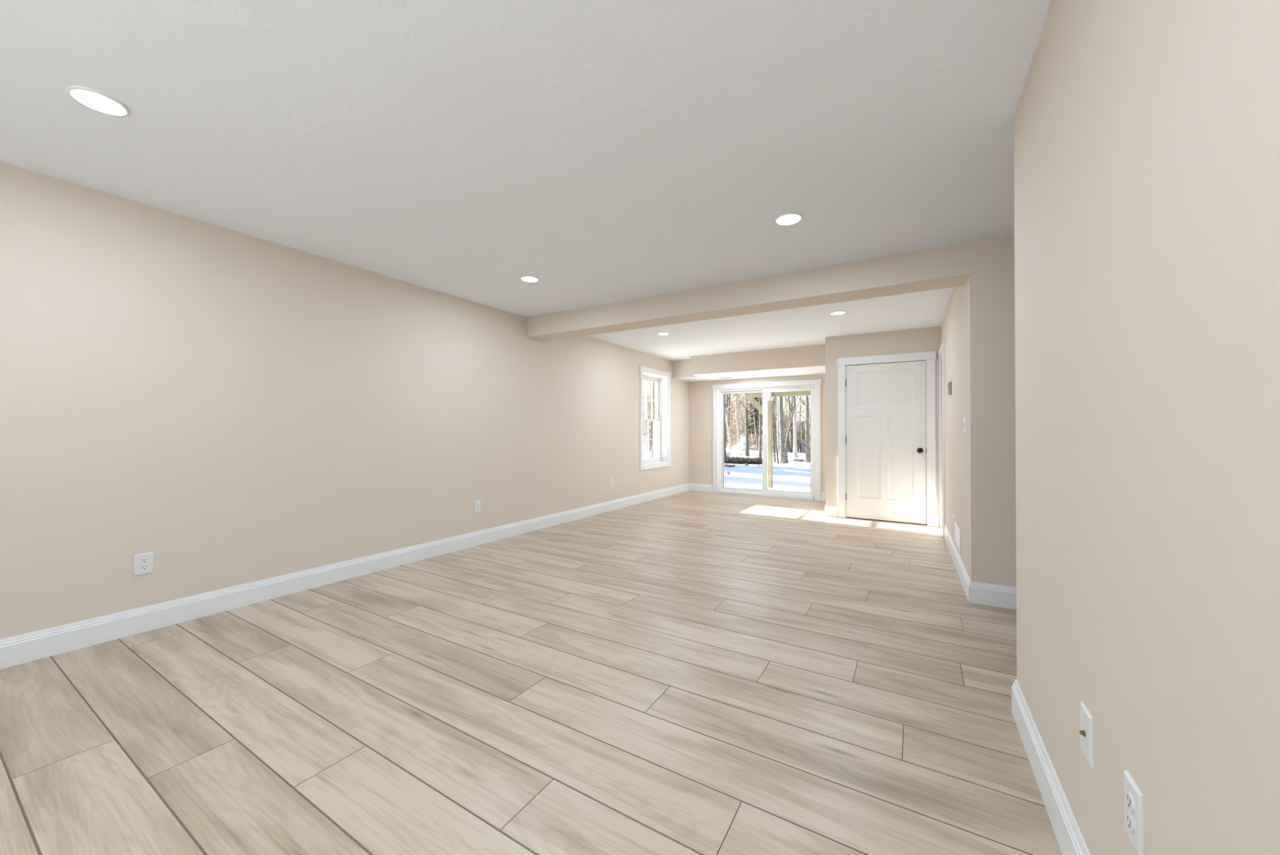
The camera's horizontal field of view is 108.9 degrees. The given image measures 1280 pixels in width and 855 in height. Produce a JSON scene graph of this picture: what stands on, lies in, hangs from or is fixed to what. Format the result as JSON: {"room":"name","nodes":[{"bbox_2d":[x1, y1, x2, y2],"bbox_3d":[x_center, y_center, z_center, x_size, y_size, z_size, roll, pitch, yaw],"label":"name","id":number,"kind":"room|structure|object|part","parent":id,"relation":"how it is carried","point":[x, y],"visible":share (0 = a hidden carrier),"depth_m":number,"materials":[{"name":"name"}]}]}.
{"room":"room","nodes":[
{"label":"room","id":0,"kind":"room"},
{"bbox_2d":[0,161,688,639],"bbox_3d":[-1.610,-0.009,4.919,0.260,2.490,10.000,0,-1,31],"label":"wall","id":1,"kind":"structure","parent":0,"point":[230,407],"depth_m":3.00,"materials":[{"name":"beige paint"}]},
{"bbox_2d":[133,551,153,575],"bbox_3d":[-2.828,0.778,2.610,0.009,0.117,0.075,0,-1,31],"label":"electrical outlet","id":2,"kind":"object","parent":1,"relation":"attached to","point":[144,562],"visible":1,"depth_m":2.61,"materials":[{"name":"white plastic"}]},
{"bbox_2d":[139,564,148,569],"bbox_3d":[-2.826,0.797,2.608,0.004,0.029,0.034,0,-1,31],"label":"receptacle","id":3,"kind":"object","parent":2,"relation":"attached to","point":[141,566],"depth_m":2.61,"materials":[{"name":"grey plastic"}]},
{"bbox_2d":[140,557,148,563],"bbox_3d":[-2.826,0.758,2.609,0.004,0.029,0.034,0,-1,31],"label":"receptacle","id":4,"kind":"object","parent":2,"relation":"attached to","point":[143,560],"depth_m":2.61,"materials":[{"name":"grey plastic"}]},
{"bbox_2d":[0,483,688,669],"bbox_3d":[-1.545,1.115,4.752,0.015,0.140,9.800,0,-1,31],"label":"baseboard","id":5,"kind":"structure","parent":1,"relation":"attached to","point":[16,650],"depth_m":3.01,"materials":[{"name":"white paint"}]},
{"bbox_2d":[474,500,480,512],"bbox_3d":[-1.635,0.797,4.610,0.009,0.117,0.075,0,-1,31],"label":"electrical outlet","id":6,"kind":"object","parent":1,"relation":"attached to","point":[477,504],"visible":1,"depth_m":4.61,"materials":[{"name":"white plastic"}]},
{"bbox_2d":[609,478,613,487],"bbox_3d":[-0.409,0.810,6.665,0.009,0.117,0.075,0,-1,31],"label":"electrical outlet","id":7,"kind":"object","parent":1,"relation":"attached to","point":[611,480],"visible":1,"depth_m":6.66,"materials":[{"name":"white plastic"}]},
{"bbox_2d":[639,365,671,470],"bbox_3d":[0.169,-0.148,7.869,0.271,1.683,1.075,0,-1,31],"label":"window","id":8,"kind":"structure","parent":1,"relation":"in","point":[661,446],"depth_m":8.19,"materials":[{"name":"white paint"}]},
{"bbox_2d":[643,380,657,418],"bbox_3d":[0.112,-0.480,7.907,0.022,0.649,0.781,0,-1,31],"label":"grille","id":9,"kind":"object","parent":8,"relation":"attached to","point":[655,381],"depth_m":8.07,"materials":[{"name":"white plastic"}]},
{"bbox_3d":[0.112,-0.502,7.907,0.028,0.749,0.871,0,-1,31],"label":"sash","id":10,"kind":"part","parent":8,"relation":"part of","materials":[{"name":"glass"}]},
{"bbox_2d":[643,420,659,457],"bbox_3d":[0.140,0.207,7.883,0.022,0.644,0.799,0,-1,31],"label":"window pane","id":11,"kind":"object","parent":8,"relation":"attached to","point":[658,421],"depth_m":8.05,"materials":[{"name":"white glass"}]},
{"bbox_3d":[0.140,0.220,7.883,0.028,0.729,0.871,0,-1,31],"label":"sash","id":12,"kind":"part","parent":8,"relation":"part of","materials":[{"name":"clear glass"}]},
{"bbox_3d":[0.106,-0.145,7.907,0.124,1.515,0.903,0,-1,31],"label":"frame","id":13,"kind":"part","parent":8,"relation":"part of","materials":[{"name":"white plastic"}]},
{"bbox_2d":[0,0,1051,360],"bbox_3d":[0.850,-1.337,3.396,6.052,0.150,10.120,0,-1,31],"label":"ceiling","id":14,"kind":"structure","parent":0,"point":[601,152],"depth_m":1.99,"materials":[{"name":"white paint"}]},
{"bbox_2d":[65,85,130,116],"bbox_3d":[-2.128,-1.280,1.801,0.165,0.007,0.165,0,-1,31],"label":"recessed light","id":15,"kind":"object","parent":14,"relation":"in","point":[95,100],"visible":1,"depth_m":1.79,"materials":[{"name":"white plastic"}]},
{"bbox_2d":[520,275,539,282],"bbox_3d":[-0.936,-1.258,3.879,0.165,0.007,0.165,0,-1,31],"label":"recessed light","id":16,"kind":"object","parent":14,"relation":"in","point":[529,278],"visible":1,"depth_m":3.88,"materials":[{"name":"white plastic"}]},
{"bbox_2d":[657,332,669,334],"bbox_3d":[0.309,-1.236,6.030,0.165,0.007,0.165,0,-1,31],"label":"recessed light","id":17,"kind":"object","parent":14,"relation":"in","point":[658,333],"visible":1,"depth_m":6.02,"materials":[{"name":"white plastic"}]},
{"bbox_2d":[527,241,969,341],"bbox_3d":[0.550,-1.145,4.283,4.107,0.220,0.285,0,-1,31],"label":"ceiling beam","id":18,"kind":"structure","parent":14,"relation":"attached to","point":[945,266],"depth_m":3.82,"materials":[{"name":"beige paint"}]},
{"bbox_2d":[774,212,803,225],"bbox_3d":[0.902,-1.264,2.780,0.165,0.007,0.165,0,-1,31],"label":"recessed light","id":19,"kind":"object","parent":14,"relation":"in","point":[789,218],"visible":1,"depth_m":2.77,"materials":[{"name":"white plastic"}]},
{"bbox_2d":[829,310,846,315],"bbox_3d":[2.147,-1.242,4.964,0.165,0.007,0.165,0,-1,31],"label":"recessed light","id":20,"kind":"object","parent":14,"relation":"in","point":[841,312],"visible":1,"depth_m":4.97,"materials":[{"name":"white plastic"}]},
{"bbox_2d":[0,490,1062,854],"bbox_3d":[0.952,1.203,3.417,5.772,0.050,10.165,0,-1,31],"label":"floor","id":21,"kind":"structure","parent":0,"point":[688,672],"depth_m":1.90,"materials":[{"name":"brown wood"}]},
{"bbox_2d":[672,343,825,382],"bbox_3d":[1.879,-1.060,7.839,2.747,0.318,1.030,0,-1,31],"label":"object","id":22,"kind":"structure","parent":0,"point":[807,359],"depth_m":7.42,"materials":[{"name":"beige paint"}]},
{"bbox_2d":[688,373,825,491],"bbox_3d":[2.713,0.029,8.046,4.482,2.490,0.200,0,-1,31],"label":"wall","id":23,"kind":"structure","parent":0,"point":[700,393],"depth_m":8.79,"materials":[{"name":"beige paint"}]},
{"bbox_2d":[688,483,712,492],"bbox_3d":[1.175,1.158,8.826,0.485,0.140,0.015,0,-1,31],"label":"baseboard","id":24,"kind":"structure","parent":23,"relation":"attached to","point":[692,486],"depth_m":8.82,"materials":[{"name":"white paint"}]},
{"bbox_2d":[711,378,821,499],"bbox_3d":[2.259,0.208,8.281,1.959,2.040,0.188,0,-1,31],"label":"door","id":25,"kind":"structure","parent":23,"relation":"in","point":[812,385],"depth_m":8.27,"materials":[{"name":"white paint"}]},
{"bbox_3d":[1.945,0.257,8.545,0.874,1.877,0.036,0,-1,31],"label":"fixed panel","id":26,"kind":"part","parent":25,"relation":"part of","materials":[{"name":"clear glass"}]},
{"bbox_3d":[2.608,0.254,8.088,0.884,1.877,0.036,0,-1,31],"label":"sliding panel","id":27,"kind":"part","parent":25,"relation":"part of","materials":[{"name":"clear glass"}]},
{"bbox_2d":[821,491,825,500],"bbox_3d":[3.181,1.152,7.630,0.308,0.140,0.015,0,-1,31],"label":"baseboard","id":28,"kind":"structure","parent":23,"relation":"attached to","point":[823,493],"depth_m":7.68,"materials":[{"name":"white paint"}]},
{"bbox_2d":[825,325,942,526],"bbox_3d":[3.554,-0.007,6.532,1.464,2.440,1.540,0,-1,31],"label":"wall","id":29,"kind":"structure","parent":0,"point":[924,339],"depth_m":6.06,"materials":[{"name":"beige paint"}]},
{"bbox_2d":[824,505,837,517],"bbox_3d":[2.975,1.144,6.848,0.169,0.140,1.540,0,-1,31],"label":"baseboard","id":30,"kind":"structure","parent":29,"relation":"attached to","point":[829,511],"depth_m":6.19,"materials":[{"name":"white paint"}]},
{"bbox_2d":[836,351,936,525],"bbox_3d":[3.155,0.138,5.903,1.122,2.136,0.187,0,-1,31],"label":"door","id":31,"kind":"structure","parent":29,"relation":"in","point":[886,403],"depth_m":5.87,"materials":[{"name":"white paint"}]},
{"bbox_3d":[3.461,0.284,5.652,0.066,0.066,0.073,0,-1,31],"label":"knob","id":32,"kind":"part","parent":31,"relation":"part of","materials":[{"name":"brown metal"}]},
{"bbox_2d":[936,514,938,526],"bbox_3d":[3.624,1.134,5.573,0.030,0.140,0.015,0,-1,31],"label":"baseboard","id":33,"kind":"structure","parent":29,"relation":"attached to","point":[937,515],"depth_m":5.57,"materials":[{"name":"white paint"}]},
{"bbox_2d":[941,234,1016,586],"bbox_3d":[3.625,-0.031,3.932,1.602,2.440,2.853,0,-1,31],"label":"wall","id":34,"kind":"structure","parent":0,"point":[978,324],"depth_m":3.06,"materials":[{"name":"beige paint"}]},
{"bbox_2d":[938,341,946,536],"bbox_3d":[3.547,0.130,5.258,0.166,2.142,0.651,0,-1,31],"label":"door frame","id":35,"kind":"structure","parent":34,"relation":"in","point":[942,348],"depth_m":5.07,"materials":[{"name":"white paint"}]},
{"bbox_2d":[947,381,951,395],"bbox_3d":[2.960,-0.374,4.375,0.028,0.124,0.112,0,-1,31],"label":"thermostat","id":36,"kind":"object","parent":34,"relation":"attached to","point":[949,384],"visible":1,"depth_m":4.33,"materials":[{"name":"grey plastic"}]},
{"bbox_2d":[952,514,954,528],"bbox_3d":[2.855,0.857,4.168,0.009,0.117,0.075,0,-1,31],"label":"electrical outlet","id":37,"kind":"object","parent":34,"relation":"attached to","point":[953,514],"visible":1,"depth_m":4.15,"materials":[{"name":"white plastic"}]},
{"bbox_2d":[954,520,960,552],"bbox_3d":[2.659,0.910,3.830,0.009,0.176,0.450,0,-1,30],"label":"air vent","id":38,"kind":"object","parent":34,"relation":"in","point":[957,530],"visible":1,"depth_m":3.80,"materials":[{"name":"white plastic"}]},
{"bbox_2d":[961,416,966,433],"bbox_3d":[2.384,-0.016,3.369,0.018,0.120,0.166,0,-1,30],"label":"light switch","id":39,"kind":"object","parent":34,"relation":"attached to","point":[964,424],"visible":1,"depth_m":3.33,"materials":[{"name":"white plastic"}]},
{"bbox_3d":[2.389,-0.016,3.366,0.006,0.120,0.166,0,-1,30],"label":"plate","id":40,"kind":"part","parent":39,"relation":"part of","materials":[{"name":"white plastic"}]},
{"bbox_2d":[944,524,1016,609],"bbox_3d":[3.452,1.116,3.642,1.608,0.140,2.228,0,-1,31],"label":"baseboard","id":41,"kind":"structure","parent":34,"relation":"attached to","point":[984,593],"depth_m":3.05,"materials":[{"name":"white paint"}]},
{"bbox_2d":[1013,0,1279,854],"bbox_3d":[1.173,-0.075,-0.239,1.540,2.440,3.990,0,-1,31],"label":"wall","id":42,"kind":"structure","parent":0,"point":[1147,132],"depth_m":0.79,"materials":[{"name":"beige paint"}]},
{"bbox_2d":[1011,679,1089,854],"bbox_3d":[1.172,1.075,-0.233,1.555,0.140,3.990,0,-1,31],"label":"baseboard","id":43,"kind":"structure","parent":42,"relation":"attached to","point":[1069,837],"depth_m":1.39,"materials":[{"name":"white paint"}]},
{"bbox_2d":[1079,701,1093,768],"bbox_3d":[1.071,0.738,1.103,0.014,0.117,0.079,0,-1,31],"label":"cable wall plate","id":44,"kind":"object","parent":42,"relation":"attached to","point":[1086,720],"visible":1,"depth_m":1.09,"materials":[{"name":"white plastic"}]},
{"bbox_2d":[1124,768,1144,854],"bbox_3d":[0.934,0.731,0.869,0.009,0.117,0.075,0,-1,31],"label":"electrical outlet","id":45,"kind":"object","parent":42,"relation":"attached to","point":[1134,826],"visible":1,"depth_m":0.86,"materials":[{"name":"white plastic"}]},
{"bbox_2d":[1125,812,1134,832],"bbox_3d":[0.932,0.750,0.870,0.004,0.029,0.034,0,-1,31],"label":"receptacle","id":46,"kind":"object","parent":45,"relation":"attached to","point":[1130,816],"depth_m":0.87,"materials":[{"name":"grey plastic"}]},
{"bbox_2d":[1125,791,1134,811],"bbox_3d":[0.932,0.712,0.870,0.004,0.029,0.034,0,-1,31],"label":"receptacle","id":47,"kind":"object","parent":45,"relation":"attached to","point":[1130,796],"depth_m":0.87,"materials":[{"name":"grey plastic"}]},
{"label":"outside","id":48,"kind":"structure","parent":0,"visible":0},
{"bbox_2d":[643,445,810,492],"bbox_3d":[-12.713,-1.835,9.930,60.000,6.447,56.000,0,-1,31],"label":"ground","id":49,"kind":"structure","parent":48,"point":[793,476],"depth_m":13.39,"materials":[{"name":"white snow"}]},
{"bbox_2d":[643,390,651,453],"bbox_3d":[0.984,-3.505,26.262,2.845,10.237,5.782,0,-1,36],"label":"bare tree","id":50,"kind":"object","parent":49,"relation":"on","point":[649,390],"visible":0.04,"depth_m":26.57,"materials":[{"name":"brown plant"}]},
{"bbox_2d":[643,382,655,450],"bbox_3d":[1.242,-3.527,29.497,4.609,10.336,3.716,1,-1,-42],"label":"bare tree","id":51,"kind":"object","parent":49,"relation":"on","point":[650,447],"visible":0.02,"depth_m":29.81,"materials":[{"name":"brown plant"}]},
{"bbox_2d":[643,380,655,457],"bbox_3d":[0.251,-2.696,22.899,3.195,8.566,2.614,0,-1,-30],"label":"bare tree","id":52,"kind":"object","parent":49,"relation":"on","point":[646,424],"visible":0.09,"depth_m":23.03,"materials":[{"name":"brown plant"}]},
{"bbox_2d":[644,381,654,457],"bbox_3d":[-0.160,-3.017,16.797,2.853,9.121,4.026,0,-1,31],"label":"bare tree","id":53,"kind":"object","parent":49,"relation":"on","point":[651,424],"visible":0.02,"depth_m":16.24,"materials":[{"name":"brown plant"}]},
{"bbox_2d":[724,393,737,460],"bbox_3d":[3.136,-2.784,18.615,3.720,8.667,2.980,0,-1,20],"label":"bare tree","id":54,"kind":"object","parent":49,"relation":"on","point":[725,406],"visible":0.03,"depth_m":19.47,"materials":[{"name":"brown plant"}]},
{"bbox_2d":[725,394,739,441],"bbox_3d":[5.317,-3.110,28.387,3.099,9.553,3.701,0,-1,-1],"label":"bare tree","id":55,"kind":"object","parent":49,"relation":"on","point":[735,398],"visible":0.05,"depth_m":27.89,"materials":[{"name":"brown plant"}]},
{"bbox_2d":[725,449,740,455],"bbox_3d":[4.876,1.527,25.029,1.267,0.616,0.995,0,-1,31],"label":"snow mound","id":56,"kind":"object","parent":49,"relation":"on","point":[732,452],"visible":0.34,"depth_m":24.70,"materials":[{"name":"white snow"}]},
{"bbox_2d":[724,394,743,449],"bbox_3d":[4.735,-2.957,25.743,3.870,9.152,3.288,0,-1,31],"label":"bare tree","id":57,"kind":"object","parent":49,"relation":"on","point":[726,420],"visible":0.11,"depth_m":25.45,"materials":[{"name":"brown plant"}]},
{"bbox_2d":[725,431,745,450],"bbox_3d":[5.686,1.011,27.089,1.510,1.493,0.633,0,-1,31],"label":"shrub","id":58,"kind":"object","parent":49,"relation":"on","point":[742,439],"visible":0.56,"depth_m":26.81,"materials":[{"name":"white plant"}]},
{"bbox_2d":[724,455,762,464],"bbox_3d":[4.391,1.393,19.396,2.035,0.250,3.376,0,-1,12],"label":"stone wall","id":59,"kind":"structure","parent":49,"relation":"on","point":[737,460],"depth_m":18.53,"materials":[{"name":"grey stone"}]},
{"bbox_2d":[737,449,751,455],"bbox_3d":[5.719,1.528,25.123,1.859,0.559,0.983,0,-1,31],"label":"snow mound","id":60,"kind":"object","parent":49,"relation":"on","point":[741,452],"visible":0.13,"depth_m":24.80,"materials":[{"name":"white snow"}]},
{"bbox_2d":[744,393,762,456],"bbox_3d":[5.896,-3.895,25.133,4.530,11.008,3.469,0,-1,-2],"label":"bare tree","id":61,"kind":"object","parent":49,"relation":"on","point":[747,448],"visible":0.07,"depth_m":23.85,"materials":[{"name":"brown plant"}]},
{"bbox_2d":[752,404,762,450],"bbox_3d":[6.600,-1.944,25.245,3.225,7.108,1.960,0,-1,-22],"label":"bare tree","id":62,"kind":"object","parent":49,"relation":"on","point":[753,405],"visible":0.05,"depth_m":24.77,"materials":[{"name":"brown plant"}]},
{"bbox_2d":[740,395,776,462],"bbox_3d":[5.055,-1.449,18.985,1.662,5.986,2.468,0,-1,31],"label":"bare tree","id":63,"kind":"object","parent":49,"relation":"on","point":[775,460],"visible":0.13,"depth_m":18.96,"materials":[{"name":"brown plant"}]},
{"bbox_2d":[742,450,776,456],"bbox_3d":[6.301,1.485,24.178,1.306,0.556,1.395,0,-1,-17],"label":"snow mound","id":64,"kind":"object","parent":49,"relation":"on","point":[754,453],"visible":0.15,"depth_m":23.91,"materials":[{"name":"white snow"}]},
{"bbox_2d":[758,397,761,457],"bbox_3d":[4.835,-3.386,20.657,3.994,9.944,3.529,0,-1,9],"label":"bare tree","id":65,"kind":"object","parent":49,"relation":"on","point":[760,415],"visible":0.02,"depth_m":20.71,"materials":[{"name":"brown plant"}]},
{"bbox_2d":[748,400,778,463],"bbox_3d":[4.600,-1.240,18.334,1.678,5.559,1.547,0,-1,31],"label":"bare tree","id":66,"kind":"object","parent":49,"relation":"on","point":[748,401],"visible":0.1,"depth_m":18.38,"materials":[{"name":"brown plant"}]},
{"bbox_2d":[773,396,779,455],"bbox_3d":[7.125,-3.042,25.059,3.130,9.303,4.574,0,-1,16],"label":"bare tree","id":67,"kind":"object","parent":49,"relation":"on","point":[777,413],"visible":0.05,"depth_m":24.64,"materials":[{"name":"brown plant"}]},
{"bbox_2d":[745,391,810,487],"bbox_3d":[4.906,0.189,8.371,6.750,2.786,2.568,0,-1,31],"label":"wooden deck","id":68,"kind":"object","parent":49,"relation":"on","point":[750,397],"visible":0.13,"depth_m":10.49,"materials":[{"name":"beige wood"}]},
{"bbox_3d":[2.976,0.446,10.563,0.140,2.305,0.140,0,-1,31],"label":"post","id":69,"kind":"part","parent":68,"relation":"part of","materials":[{"name":"beige wood"}]},
{"bbox_2d":[778,396,786,462],"bbox_3d":[5.330,-3.847,18.602,3.996,10.822,3.509,0,-1,-17],"label":"bare tree","id":70,"kind":"object","parent":49,"relation":"on","point":[783,459],"visible":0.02,"depth_m":18.62,"materials":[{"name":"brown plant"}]},
{"bbox_2d":[784,395,795,462],"bbox_3d":[6.247,-2.505,19.579,2.424,8.155,3.953,0,-1,-33],"label":"bare tree","id":71,"kind":"object","parent":49,"relation":"on","point":[793,397],"visible":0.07,"depth_m":18.92,"materials":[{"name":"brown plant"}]},
{"bbox_2d":[788,457,805,462],"bbox_3d":[6.952,1.506,20.284,0.763,0.278,0.400,0,-1,43],"label":"rock","id":72,"kind":"object","parent":49,"relation":"on","point":[796,460],"visible":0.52,"depth_m":20.14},
{"bbox_2d":[792,395,809,457],"bbox_3d":[7.916,-2.859,22.716,3.433,8.913,3.788,0,-1,-20],"label":"bare tree","id":73,"kind":"object","parent":49,"relation":"on","point":[795,447],"visible":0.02,"depth_m":22.68,"materials":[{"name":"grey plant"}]},
{"bbox_2d":[791,395,810,413],"bbox_3d":[6.685,-3.201,20.683,4.689,9.583,2.770,0,-1,-6],"label":"bare tree","id":74,"kind":"object","parent":49,"relation":"on","point":[810,395],"visible":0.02,"depth_m":20.47,"materials":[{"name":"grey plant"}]},
{"bbox_2d":[795,395,810,462],"bbox_3d":[7.094,-3.771,20.505,3.379,10.740,4.070,0,-1,13],"label":"bare tree","id":75,"kind":"object","parent":49,"relation":"on","point":[806,405],"visible":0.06,"depth_m":19.53,"materials":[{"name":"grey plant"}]},
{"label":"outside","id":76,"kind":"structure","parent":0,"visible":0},
{"bbox_2d":[643,380,810,453],"bbox_3d":[8.290,-3.207,45.158,60.000,9.967,34.000,0,-1,31],"label":"hillside","id":77,"kind":"structure","parent":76,"point":[648,383],"depth_m":34.40,"materials":[{"name":"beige plant"}]},
{"bbox_2d":[643,382,810,454],"bbox_3d":[3.784,-1.826,35.945,22.613,7.026,19.276,0,-1,25],"label":"trees","id":78,"kind":"object","parent":77,"relation":"on","point":[801,437],"visible":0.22,"depth_m":30.32,"materials":[{"name":"brown plant"}]},
{"bbox_2d":[725,393,742,440],"bbox_3d":[6.102,-3.651,30.378,5.873,9.408,4.326,0,-1,31],"label":"bare tree","id":79,"kind":"object","parent":77,"relation":"on","point":[740,393],"visible":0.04,"depth_m":30.34,"materials":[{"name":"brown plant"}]},
{"bbox_2d":[727,394,744,440],"bbox_3d":[6.585,-4.662,31.351,2.360,11.255,4.482,0,-1,-32],"label":"bare tree","id":80,"kind":"object","parent":77,"relation":"on","point":[728,418],"visible":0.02,"depth_m":30.60,"materials":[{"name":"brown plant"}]},
{"bbox_2d":[742,396,762,443],"bbox_3d":[7.403,-1.627,29.357,1.832,5.400,1.929,0,-1,31],"label":"evergreen tree","id":81,"kind":"object","parent":77,"relation":"on","point":[752,428],"visible":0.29,"depth_m":29.21,"materials":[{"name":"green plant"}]},
{"bbox_2d":[782,396,797,445],"bbox_3d":[9.564,-4.017,27.924,3.003,10.900,5.622,0,-1,16],"label":"bare tree","id":82,"kind":"object","parent":77,"relation":"on","point":[783,397],"visible":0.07,"depth_m":28.83,"materials":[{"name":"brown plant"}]},
{"bbox_2d":[774,395,808,439],"bbox_3d":[11.720,-4.177,32.544,3.853,10.319,5.091,0,-1,-3],"label":"bare tree","id":83,"kind":"object","parent":77,"relation":"on","point":[800,396],"visible":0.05,"depth_m":33.69,"materials":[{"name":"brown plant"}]},
{"bbox_2d":[787,395,804,452],"bbox_3d":[8.627,-3.395,27.122,3.990,9.903,3.791,0,-1,31],"label":"bare tree","id":84,"kind":"object","parent":77,"relation":"on","point":[788,403],"visible":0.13,"depth_m":27.20,"materials":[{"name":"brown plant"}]},
{"bbox_2d":[784,395,810,446],"bbox_3d":[9.938,-2.783,29.276,3.028,8.526,5.297,0,-1,31],"label":"bare tree","id":85,"kind":"object","parent":77,"relation":"on","point":[790,396],"visible":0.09,"depth_m":28.70,"materials":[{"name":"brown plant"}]},
{"bbox_2d":[791,413,804,438],"bbox_3d":[12.934,0.004,35.369,2.250,2.250,2.500,0,-1,31],"label":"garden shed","id":86,"kind":"object","parent":77,"relation":"on","point":[797,415],"visible":0.03,"depth_m":34.70,"materials":[{"name":"beige wood"}]},
{"bbox_2d":[797,441,805,449],"bbox_3d":[10.148,1.143,28.693,0.480,0.570,0.700,0,-1,31],"label":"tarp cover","id":87,"kind":"object","parent":77,"relation":"on","point":[798,447],"visible":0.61,"depth_m":28.45,"materials":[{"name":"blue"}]},
{"bbox_2d":[795,396,810,441],"bbox_3d":[11.378,-4.073,30.180,4.667,10.750,3.933,0,-1,-26],"label":"bare tree","id":88,"kind":"object","parent":77,"relation":"on","point":[796,397],"visible":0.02,"depth_m":30.05,"materials":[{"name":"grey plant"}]},
{"bbox_2d":[797,395,810,444],"bbox_3d":[10.962,-4.159,30.827,5.016,10.845,3.303,1,-1,-40],"label":"bare tree","id":89,"kind":"object","parent":77,"relation":"on","point":[797,396],"visible":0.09,"depth_m":30.42,"materials":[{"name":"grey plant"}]}
]}

